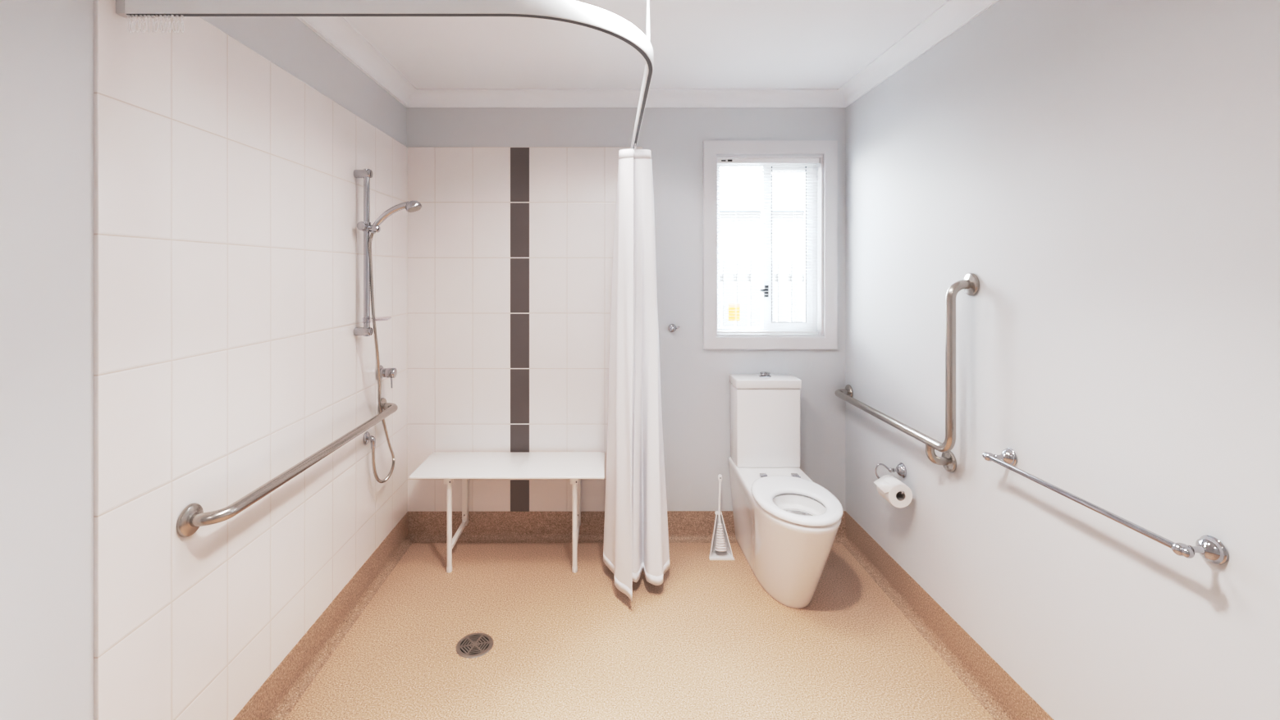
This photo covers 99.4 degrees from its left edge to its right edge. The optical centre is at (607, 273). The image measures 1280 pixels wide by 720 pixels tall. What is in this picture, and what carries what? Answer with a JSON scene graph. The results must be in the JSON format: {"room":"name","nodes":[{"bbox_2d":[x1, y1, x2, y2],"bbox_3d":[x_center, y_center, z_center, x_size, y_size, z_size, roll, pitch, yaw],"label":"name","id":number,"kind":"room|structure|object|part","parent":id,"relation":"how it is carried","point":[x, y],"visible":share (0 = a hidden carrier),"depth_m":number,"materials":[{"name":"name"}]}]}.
{"room":"accessible bathroom","nodes":[
{"label":"accessible bathroom","id":0,"kind":"room"},
{"bbox_2d":[0,0,407,719],"bbox_3d":[-1.147,0.234,0.966,0.129,2.411,4.172,0,0,0],"label":"wall","id":1,"kind":"structure","parent":0,"point":[181,243],"depth_m":1.37,"materials":[{"name":"tile"}]},
{"bbox_2d":[176,397,397,537],"bbox_3d":[-1.037,0.637,1.992,0.091,0.080,1.270,0,0,0],"label":"grab rail","id":2,"kind":"object","parent":1,"relation":"attached to","point":[193,517],"visible":0.94,"depth_m":1.57,"materials":[{"name":"grey metal"}]},
{"bbox_2d":[233,512,412,719],"bbox_3d":[-1.067,1.369,0.964,0.050,0.161,3.947,0,0,0],"label":"baseboard","id":3,"kind":"structure","parent":1,"relation":"attached to","point":[276,697],"depth_m":2.05,"materials":[{"name":"plastic"}]},
{"bbox_2d":[295,16,416,107],"bbox_3d":[-1.049,-0.934,0.964,0.086,0.076,3.947,0,0,0],"label":"trim","id":4,"kind":"structure","parent":1,"relation":"attached to","point":[336,31],"depth_m":2.31,"materials":[{"name":"paint"}]},
{"bbox_2d":[363,431,375,445],"bbox_3d":[-1.061,0.738,2.420,0.043,0.056,0.055,0,0,0],"label":"outlet","id":5,"kind":"object","parent":1,"relation":"attached to","point":[367,437],"visible":1,"depth_m":2.41,"materials":[{"name":"silver metal"}]},
{"bbox_2d":[353,169,387,336],"bbox_3d":[-1.006,-0.087,2.314,0.152,0.715,0.100,0,0,0],"label":"shower rail","id":6,"kind":"object","parent":1,"relation":"attached to","point":[365,226],"visible":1,"depth_m":2.31,"materials":[{"name":"silver metal"}]},
{"bbox_3d":[-1.039,-0.199,2.292,0.038,0.038,0.033,0,0,7],"label":"clamp knob","id":7,"kind":"part","parent":6,"relation":"part of","materials":[{"name":"silver metal"}]},
{"bbox_3d":[-1.033,-0.087,2.319,0.025,0.715,0.025,0,0,0],"label":"rail","id":8,"kind":"part","parent":6,"relation":"part of","materials":[{"name":"silver metal"}]},
{"bbox_2d":[370,200,421,233],"bbox_3d":[-0.907,-0.240,2.318,0.218,0.142,0.069,0,0,0],"label":"shower","id":9,"kind":"object","parent":6,"relation":"attached to","point":[413,206],"visible":0.99,"depth_m":2.31,"materials":[{"name":"silver metal"}]},
{"bbox_2d":[368,233,394,483],"bbox_3d":[-1.034,0.397,2.451,0.055,1.140,0.295,0,0,-5],"label":"shower hose","id":10,"kind":"object","parent":9,"relation":"attached to","point":[372,447],"visible":0.99,"depth_m":2.40,"materials":[{"name":"grey metal"}]},
{"bbox_2d":[115,0,653,150],"bbox_3d":[-0.132,-0.771,1.819,0.864,0.400,2.117,0,0,35],"label":"rail","id":11,"kind":"object","parent":1,"relation":"attached to","point":[572,11],"visible":0.99,"depth_m":1.19,"materials":[{"name":"white metal"}]},
{"bbox_2d":[127,14,131,32],"bbox_3d":[-1.060,-0.554,1.201,0.006,0.042,0.008,0,0,17],"label":"curtain hook","id":12,"kind":"object","parent":11,"relation":"hanging from","point":[129,16],"visible":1,"depth_m":1.20,"materials":[{"name":"plastic"}]},
{"bbox_2d":[130,14,134,31],"bbox_3d":[-1.052,-0.554,1.199,0.007,0.042,0.008,0,-1,44],"label":"curtain hook","id":13,"kind":"object","parent":11,"relation":"hanging from","point":[132,16],"visible":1,"depth_m":1.20,"materials":[{"name":"plastic"}]},
{"bbox_2d":[134,14,139,31],"bbox_3d":[-1.043,-0.554,1.199,0.008,0.042,0.007,0,0,-21],"label":"curtain hook","id":14,"kind":"object","parent":11,"relation":"hanging from","point":[136,16],"visible":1,"depth_m":1.20,"materials":[{"name":"plastic"}]},
{"bbox_2d":[139,14,145,32],"bbox_3d":[-1.033,-0.554,1.201,0.009,0.042,0.006,0,0,-28],"label":"curtain hook","id":15,"kind":"object","parent":11,"relation":"hanging from","point":[140,16],"visible":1,"depth_m":1.20,"materials":[{"name":"plastic"}]},
{"bbox_2d":[141,14,146,31],"bbox_3d":[-1.027,-0.554,1.199,0.008,0.042,0.006,0,0,-31],"label":"curtain hook","id":16,"kind":"object","parent":11,"relation":"hanging from","point":[144,16],"visible":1,"depth_m":1.20,"materials":[{"name":"plastic"}]},
{"bbox_2d":[146,14,150,31],"bbox_3d":[-1.017,-0.554,1.199,0.007,0.042,0.008,0,-1,-3],"label":"curtain hook","id":17,"kind":"object","parent":11,"relation":"hanging from","point":[148,16],"visible":1,"depth_m":1.20,"materials":[{"name":"plastic"}]},
{"bbox_2d":[150,14,155,32],"bbox_3d":[-1.008,-0.554,1.201,0.007,0.042,0.008,0,1,-5],"label":"curtain hook","id":18,"kind":"object","parent":11,"relation":"hanging from","point":[153,16],"visible":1,"depth_m":1.20,"materials":[{"name":"plastic"}]},
{"bbox_2d":[153,14,158,31],"bbox_3d":[-1.000,-0.554,1.198,0.008,0.042,0.006,0,0,-44],"label":"curtain hook","id":19,"kind":"object","parent":11,"relation":"hanging from","point":[156,16],"visible":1,"depth_m":1.20,"materials":[{"name":"plastic"}]},
{"bbox_2d":[159,14,164,32],"bbox_3d":[-0.989,-0.554,1.200,0.006,0.042,0.009,0,0,44],"label":"curtain hook","id":20,"kind":"object","parent":11,"relation":"hanging from","point":[160,16],"visible":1,"depth_m":1.20,"materials":[{"name":"plastic"}]},
{"bbox_2d":[163,14,167,32],"bbox_3d":[-0.981,-0.554,1.202,0.006,0.042,0.008,0,0,22],"label":"curtain hook","id":21,"kind":"object","parent":11,"relation":"hanging from","point":[165,16],"visible":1,"depth_m":1.20,"materials":[{"name":"plastic"}]},
{"bbox_2d":[167,14,171,32],"bbox_3d":[-0.973,-0.554,1.201,0.007,0.042,0.008,0,1,29],"label":"curtain hook","id":22,"kind":"object","parent":11,"relation":"hanging from","point":[168,16],"visible":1,"depth_m":1.20,"materials":[{"name":"plastic"}]},
{"bbox_2d":[171,14,176,32],"bbox_3d":[-0.962,-0.554,1.200,0.009,0.042,0.006,0,0,-37],"label":"curtain hook","id":23,"kind":"object","parent":11,"relation":"hanging from","point":[172,16],"visible":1,"depth_m":1.20,"materials":[{"name":"plastic"}]},
{"bbox_2d":[175,14,179,32],"bbox_3d":[-0.955,-0.554,1.201,0.008,0.042,0.007,-1,1,-42],"label":"curtain hook","id":24,"kind":"object","parent":11,"relation":"hanging from","point":[176,16],"visible":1,"depth_m":1.20,"materials":[{"name":"plastic"}]},
{"bbox_2d":[179,14,184,32],"bbox_3d":[-0.944,-0.554,1.200,0.008,0.042,0.007,-1,1,-41],"label":"curtain hook","id":25,"kind":"object","parent":11,"relation":"hanging from","point":[181,16],"visible":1,"depth_m":1.20,"materials":[{"name":"plastic"}]},
{"bbox_2d":[603,148,670,602],"bbox_3d":[0.122,0.422,2.585,0.300,1.934,0.551,0,0,-20],"label":"shower curtain","id":26,"kind":"object","parent":11,"relation":"hanging from","point":[636,532],"visible":1,"depth_m":2.40,"materials":[{"name":"white fabric"}]},
{"bbox_3d":[0.108,-0.795,1.459,0.011,0.352,0.011,0,0,0],"label":"suspension rod","id":27,"kind":"part","parent":11,"relation":"part of","materials":[{"name":"white metal"}]},
{"bbox_2d":[375,365,397,388],"bbox_3d":[-1.042,0.490,2.560,0.080,0.108,0.072,0,0,0],"label":"mixer tap","id":28,"kind":"object","parent":1,"relation":"attached to","point":[390,373],"visible":0.91,"depth_m":2.54,"materials":[{"name":"silver metal"}]},
{"bbox_3d":[-1.076,0.472,2.560,0.012,0.072,0.072,0,0,0],"label":"plate","id":29,"kind":"part","parent":28,"relation":"part of","materials":[{"name":"silver metal"}]},
{"bbox_2d":[406,107,845,511],"bbox_3d":[0.098,0.234,2.994,2.377,2.411,0.136,0,0,0],"label":"wall","id":30,"kind":"structure","parent":0,"point":[510,240],"depth_m":2.93,"materials":[{"name":"tile"}]},
{"bbox_3d":[-0.805,0.305,2.930,0.554,1.974,0.006,0,0,0],"label":"tile panel","id":31,"kind":"part","parent":30,"relation":"part of","materials":[{"name":"white tile"}]},
{"bbox_3d":[-0.120,0.305,2.930,0.612,1.974,0.006,0,0,0],"label":"tile panel","id":32,"kind":"part","parent":30,"relation":"part of","materials":[{"name":"white tile"}]},
{"bbox_2d":[408,88,845,107],"bbox_3d":[0.102,-0.934,2.894,2.388,0.076,0.086,0,0,0],"label":"trim","id":33,"kind":"structure","parent":30,"relation":"attached to","point":[421,98],"depth_m":2.91,"materials":[{"name":"paint"}]},
{"bbox_2d":[407,511,845,543],"bbox_3d":[0.102,1.369,2.912,2.388,0.161,0.050,0,0,0],"label":"baseboard","id":34,"kind":"structure","parent":30,"relation":"attached to","point":[683,527],"depth_m":2.92,"materials":[{"name":"plastic"}]},
{"bbox_2d":[667,324,679,332],"bbox_3d":[0.354,0.297,2.912,0.048,0.045,0.055,0,0,-16],"label":"robe hook","id":35,"kind":"object","parent":30,"relation":"attached to","point":[672,327],"visible":1,"depth_m":2.92,"materials":[{"name":"silver metal"}]},
{"bbox_2d":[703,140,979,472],"bbox_3d":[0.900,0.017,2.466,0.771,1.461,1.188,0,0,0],"label":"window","id":36,"kind":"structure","parent":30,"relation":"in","point":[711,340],"depth_m":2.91,"materials":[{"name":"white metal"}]},
{"bbox_2d":[728,304,740,320],"bbox_3d":[0.706,0.217,3.031,0.064,0.099,0.001,0,0,0],"label":"sticker","id":37,"kind":"object","parent":36,"relation":"attached to","point":[733,313],"visible":0.96,"depth_m":3.03,"materials":[{"name":"yellow paper"}]},
{"bbox_3d":[0.873,-0.146,3.026,0.564,0.960,0.064,0,0,0],"label":"frame","id":38,"kind":"part","parent":36,"relation":"part of","materials":[{"name":"white metal"}]},
{"bbox_2d":[717,158,818,333],"bbox_3d":[0.872,-0.148,2.961,0.558,0.956,0.030,0,0,0],"label":"blind","id":39,"kind":"object","parent":36,"relation":"attached to","point":[720,161],"visible":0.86,"depth_m":2.96,"materials":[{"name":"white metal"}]},
{"bbox_3d":[0.872,0.324,2.962,0.550,0.012,0.022,0,0,0],"label":"rail","id":40,"kind":"part","parent":39,"relation":"part of","materials":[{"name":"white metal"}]},
{"bbox_3d":[0.872,-0.613,2.962,0.558,0.026,0.026,0,0,0],"label":"head rail","id":41,"kind":"part","parent":39,"relation":"part of","materials":[{"name":"white metal"}]},
{"bbox_3d":[1.008,-0.146,3.014,0.249,0.912,0.028,0,0,0],"label":"sash","id":42,"kind":"part","parent":36,"relation":"part of","materials":[{"name":"white metal"}]},
{"bbox_3d":[1.240,0.373,2.396,0.092,0.747,1.048,0,0,0],"label":"grab rail","id":43,"kind":"part","parent":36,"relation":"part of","materials":[{"name":"silver metal"}]},
{"bbox_3d":[1.234,0.680,2.035,0.079,0.083,0.030,0,0,0],"label":"support arm","id":44,"kind":"part","parent":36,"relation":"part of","materials":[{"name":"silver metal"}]},
{"bbox_2d":[284,543,994,719],"bbox_3d":[0.098,1.500,0.961,2.677,0.120,4.222,0,0,0],"label":"floor","id":45,"kind":"structure","parent":0,"point":[708,642],"depth_m":2.09,"materials":[{"name":"plastic"}]},
{"bbox_2d":[456,633,493,658],"bbox_3d":[-0.515,1.438,2.093,0.141,0.005,0.141,0,0,0],"label":"floor drain","id":46,"kind":"object","parent":45,"relation":"on","point":[473,646],"visible":1,"depth_m":2.08,"materials":[{"name":"silver metal"}]},
{"bbox_2d":[408,452,604,573],"bbox_3d":[-0.478,1.200,2.739,0.924,0.480,0.372,0,0,0],"label":"shower bench","id":47,"kind":"object","parent":45,"relation":"on","point":[575,467],"visible":1,"depth_m":2.68,"materials":[{"name":"white plastic"}]},
{"bbox_3d":[-0.765,1.216,2.612,0.025,0.447,0.025,0,0,0],"label":"leg","id":48,"kind":"part","parent":47,"relation":"part of","materials":[{"name":"white metal"}]},
{"bbox_3d":[-0.160,1.216,2.612,0.025,0.447,0.025,0,0,0],"label":"leg","id":49,"kind":"part","parent":47,"relation":"part of","materials":[{"name":"white metal"}]},
{"bbox_2d":[708,511,734,560],"bbox_3d":[0.572,1.336,2.771,0.124,0.208,0.116,0,0,0],"label":"toilet brush holder","id":50,"kind":"object","parent":45,"relation":"on","point":[714,555],"visible":0.8,"depth_m":2.77,"materials":[{"name":"white plastic"}]},
{"bbox_2d":[714,474,726,552],"bbox_3d":[0.573,1.233,2.777,0.060,0.363,0.116,0,0,0],"label":"toilet brush","id":51,"kind":"object","parent":50,"relation":"in","point":[720,544],"visible":1,"depth_m":2.76,"materials":[{"name":"white plastic"}]},
{"bbox_3d":[0.577,1.188,2.799,0.016,0.207,0.061,0,0,14],"label":"handle","id":52,"kind":"part","parent":51,"relation":"part of","materials":[{"name":"white plastic"}]},
{"bbox_2d":[728,371,843,608],"bbox_3d":[0.815,0.981,2.514,0.354,0.918,0.817,0,0,0],"label":"toilet","id":53,"kind":"object","parent":45,"relation":"on","point":[787,524],"visible":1,"depth_m":2.50,"materials":[{"name":"ceramic"}]},
{"bbox_3d":[0.820,0.567,2.838,0.332,0.046,0.170,0,0,0],"label":"cistern lid","id":54,"kind":"part","parent":53,"relation":"part of","materials":[{"name":"white ceramic"}]},
{"bbox_3d":[0.815,0.977,2.352,0.354,0.022,0.492,0,0,0],"label":"seat","id":55,"kind":"part","parent":53,"relation":"part of","materials":[{"name":"white plastic"}]},
{"bbox_2d":[342,0,947,88],"bbox_3d":[0.098,-1.021,0.961,2.677,0.100,4.222,0,0,0],"label":"ceiling","id":56,"kind":"structure","parent":0,"point":[696,43],"depth_m":2.28,"materials":[{"name":"paint"}]},
{"bbox_2d":[845,0,1279,719],"bbox_3d":[1.346,0.234,0.966,0.120,2.411,4.172,0,0,0],"label":"wall","id":57,"kind":"structure","parent":0,"point":[1106,173],"depth_m":1.45,"materials":[{"name":"paint"}]},
{"bbox_2d":[874,462,906,494],"bbox_3d":[1.227,0.874,2.311,0.117,0.089,0.164,0,0,0],"label":"toilet roll holder","id":58,"kind":"object","parent":57,"relation":"attached to","point":[901,470],"visible":0.79,"depth_m":2.35,"materials":[{"name":"silver metal"}]},
{"bbox_2d":[873,475,912,508],"bbox_3d":[1.198,0.925,2.297,0.132,0.102,0.102,0,0,0],"label":"toilet roll","id":59,"kind":"object","parent":58,"relation":"on","point":[889,486],"visible":1,"depth_m":2.25,"materials":[{"name":"white paper"}]},
{"bbox_3d":[1.244,0.860,2.362,0.039,0.020,0.020,0,0,0],"label":"post","id":60,"kind":"part","parent":58,"relation":"part of","materials":[{"name":"silver metal"}]},
{"bbox_2d":[837,0,999,107],"bbox_3d":[1.253,-0.934,0.964,0.086,0.076,3.947,0,0,0],"label":"trim","id":61,"kind":"structure","parent":57,"relation":"attached to","point":[953,15],"depth_m":2.21,"materials":[{"name":"paint"}]},
{"bbox_2d":[841,512,1053,719],"bbox_3d":[1.271,1.369,0.964,0.050,0.161,3.947,0,0,0],"label":"baseboard","id":62,"kind":"structure","parent":57,"relation":"attached to","point":[1003,698],"depth_m":2.05,"materials":[{"name":"plastic"}]},
{"bbox_2d":[982,448,1228,564],"bbox_3d":[1.244,0.587,1.438,0.085,0.055,0.634,0,0,0],"label":"towel rail","id":63,"kind":"object","parent":57,"relation":"attached to","point":[1209,547],"visible":1,"depth_m":1.24,"materials":[{"name":"silver metal"}]},
{"bbox_3d":[1.232,0.587,1.728,0.061,0.027,0.027,0,0,0],"label":"post","id":64,"kind":"part","parent":63,"relation":"part of","materials":[{"name":"silver metal"}]},
{"bbox_3d":[1.232,0.587,1.149,0.061,0.027,0.027,0,0,0],"label":"post","id":65,"kind":"part","parent":63,"relation":"part of","materials":[{"name":"silver metal"}]},
{"label":"outside","id":66,"kind":"structure","parent":0,"visible":0},
{"bbox_3d":[2.000,1.840,16.546,28.000,0.200,26.908,0,0,0],"label":"ground","id":67,"kind":"structure","parent":66,"visible":0},
{"bbox_2d":[719,173,804,327],"bbox_3d":[3.000,-0.160,11.150,10.100,3.800,6.700,0,0,0],"label":"house","id":68,"kind":"structure","parent":67,"relation":"on","point":[721,240],"depth_m":8.40,"materials":[{"name":"white"}]},
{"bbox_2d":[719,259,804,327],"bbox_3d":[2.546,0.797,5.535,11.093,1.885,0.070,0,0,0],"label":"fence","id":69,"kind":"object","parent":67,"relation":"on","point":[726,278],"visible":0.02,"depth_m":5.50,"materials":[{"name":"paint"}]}
]}

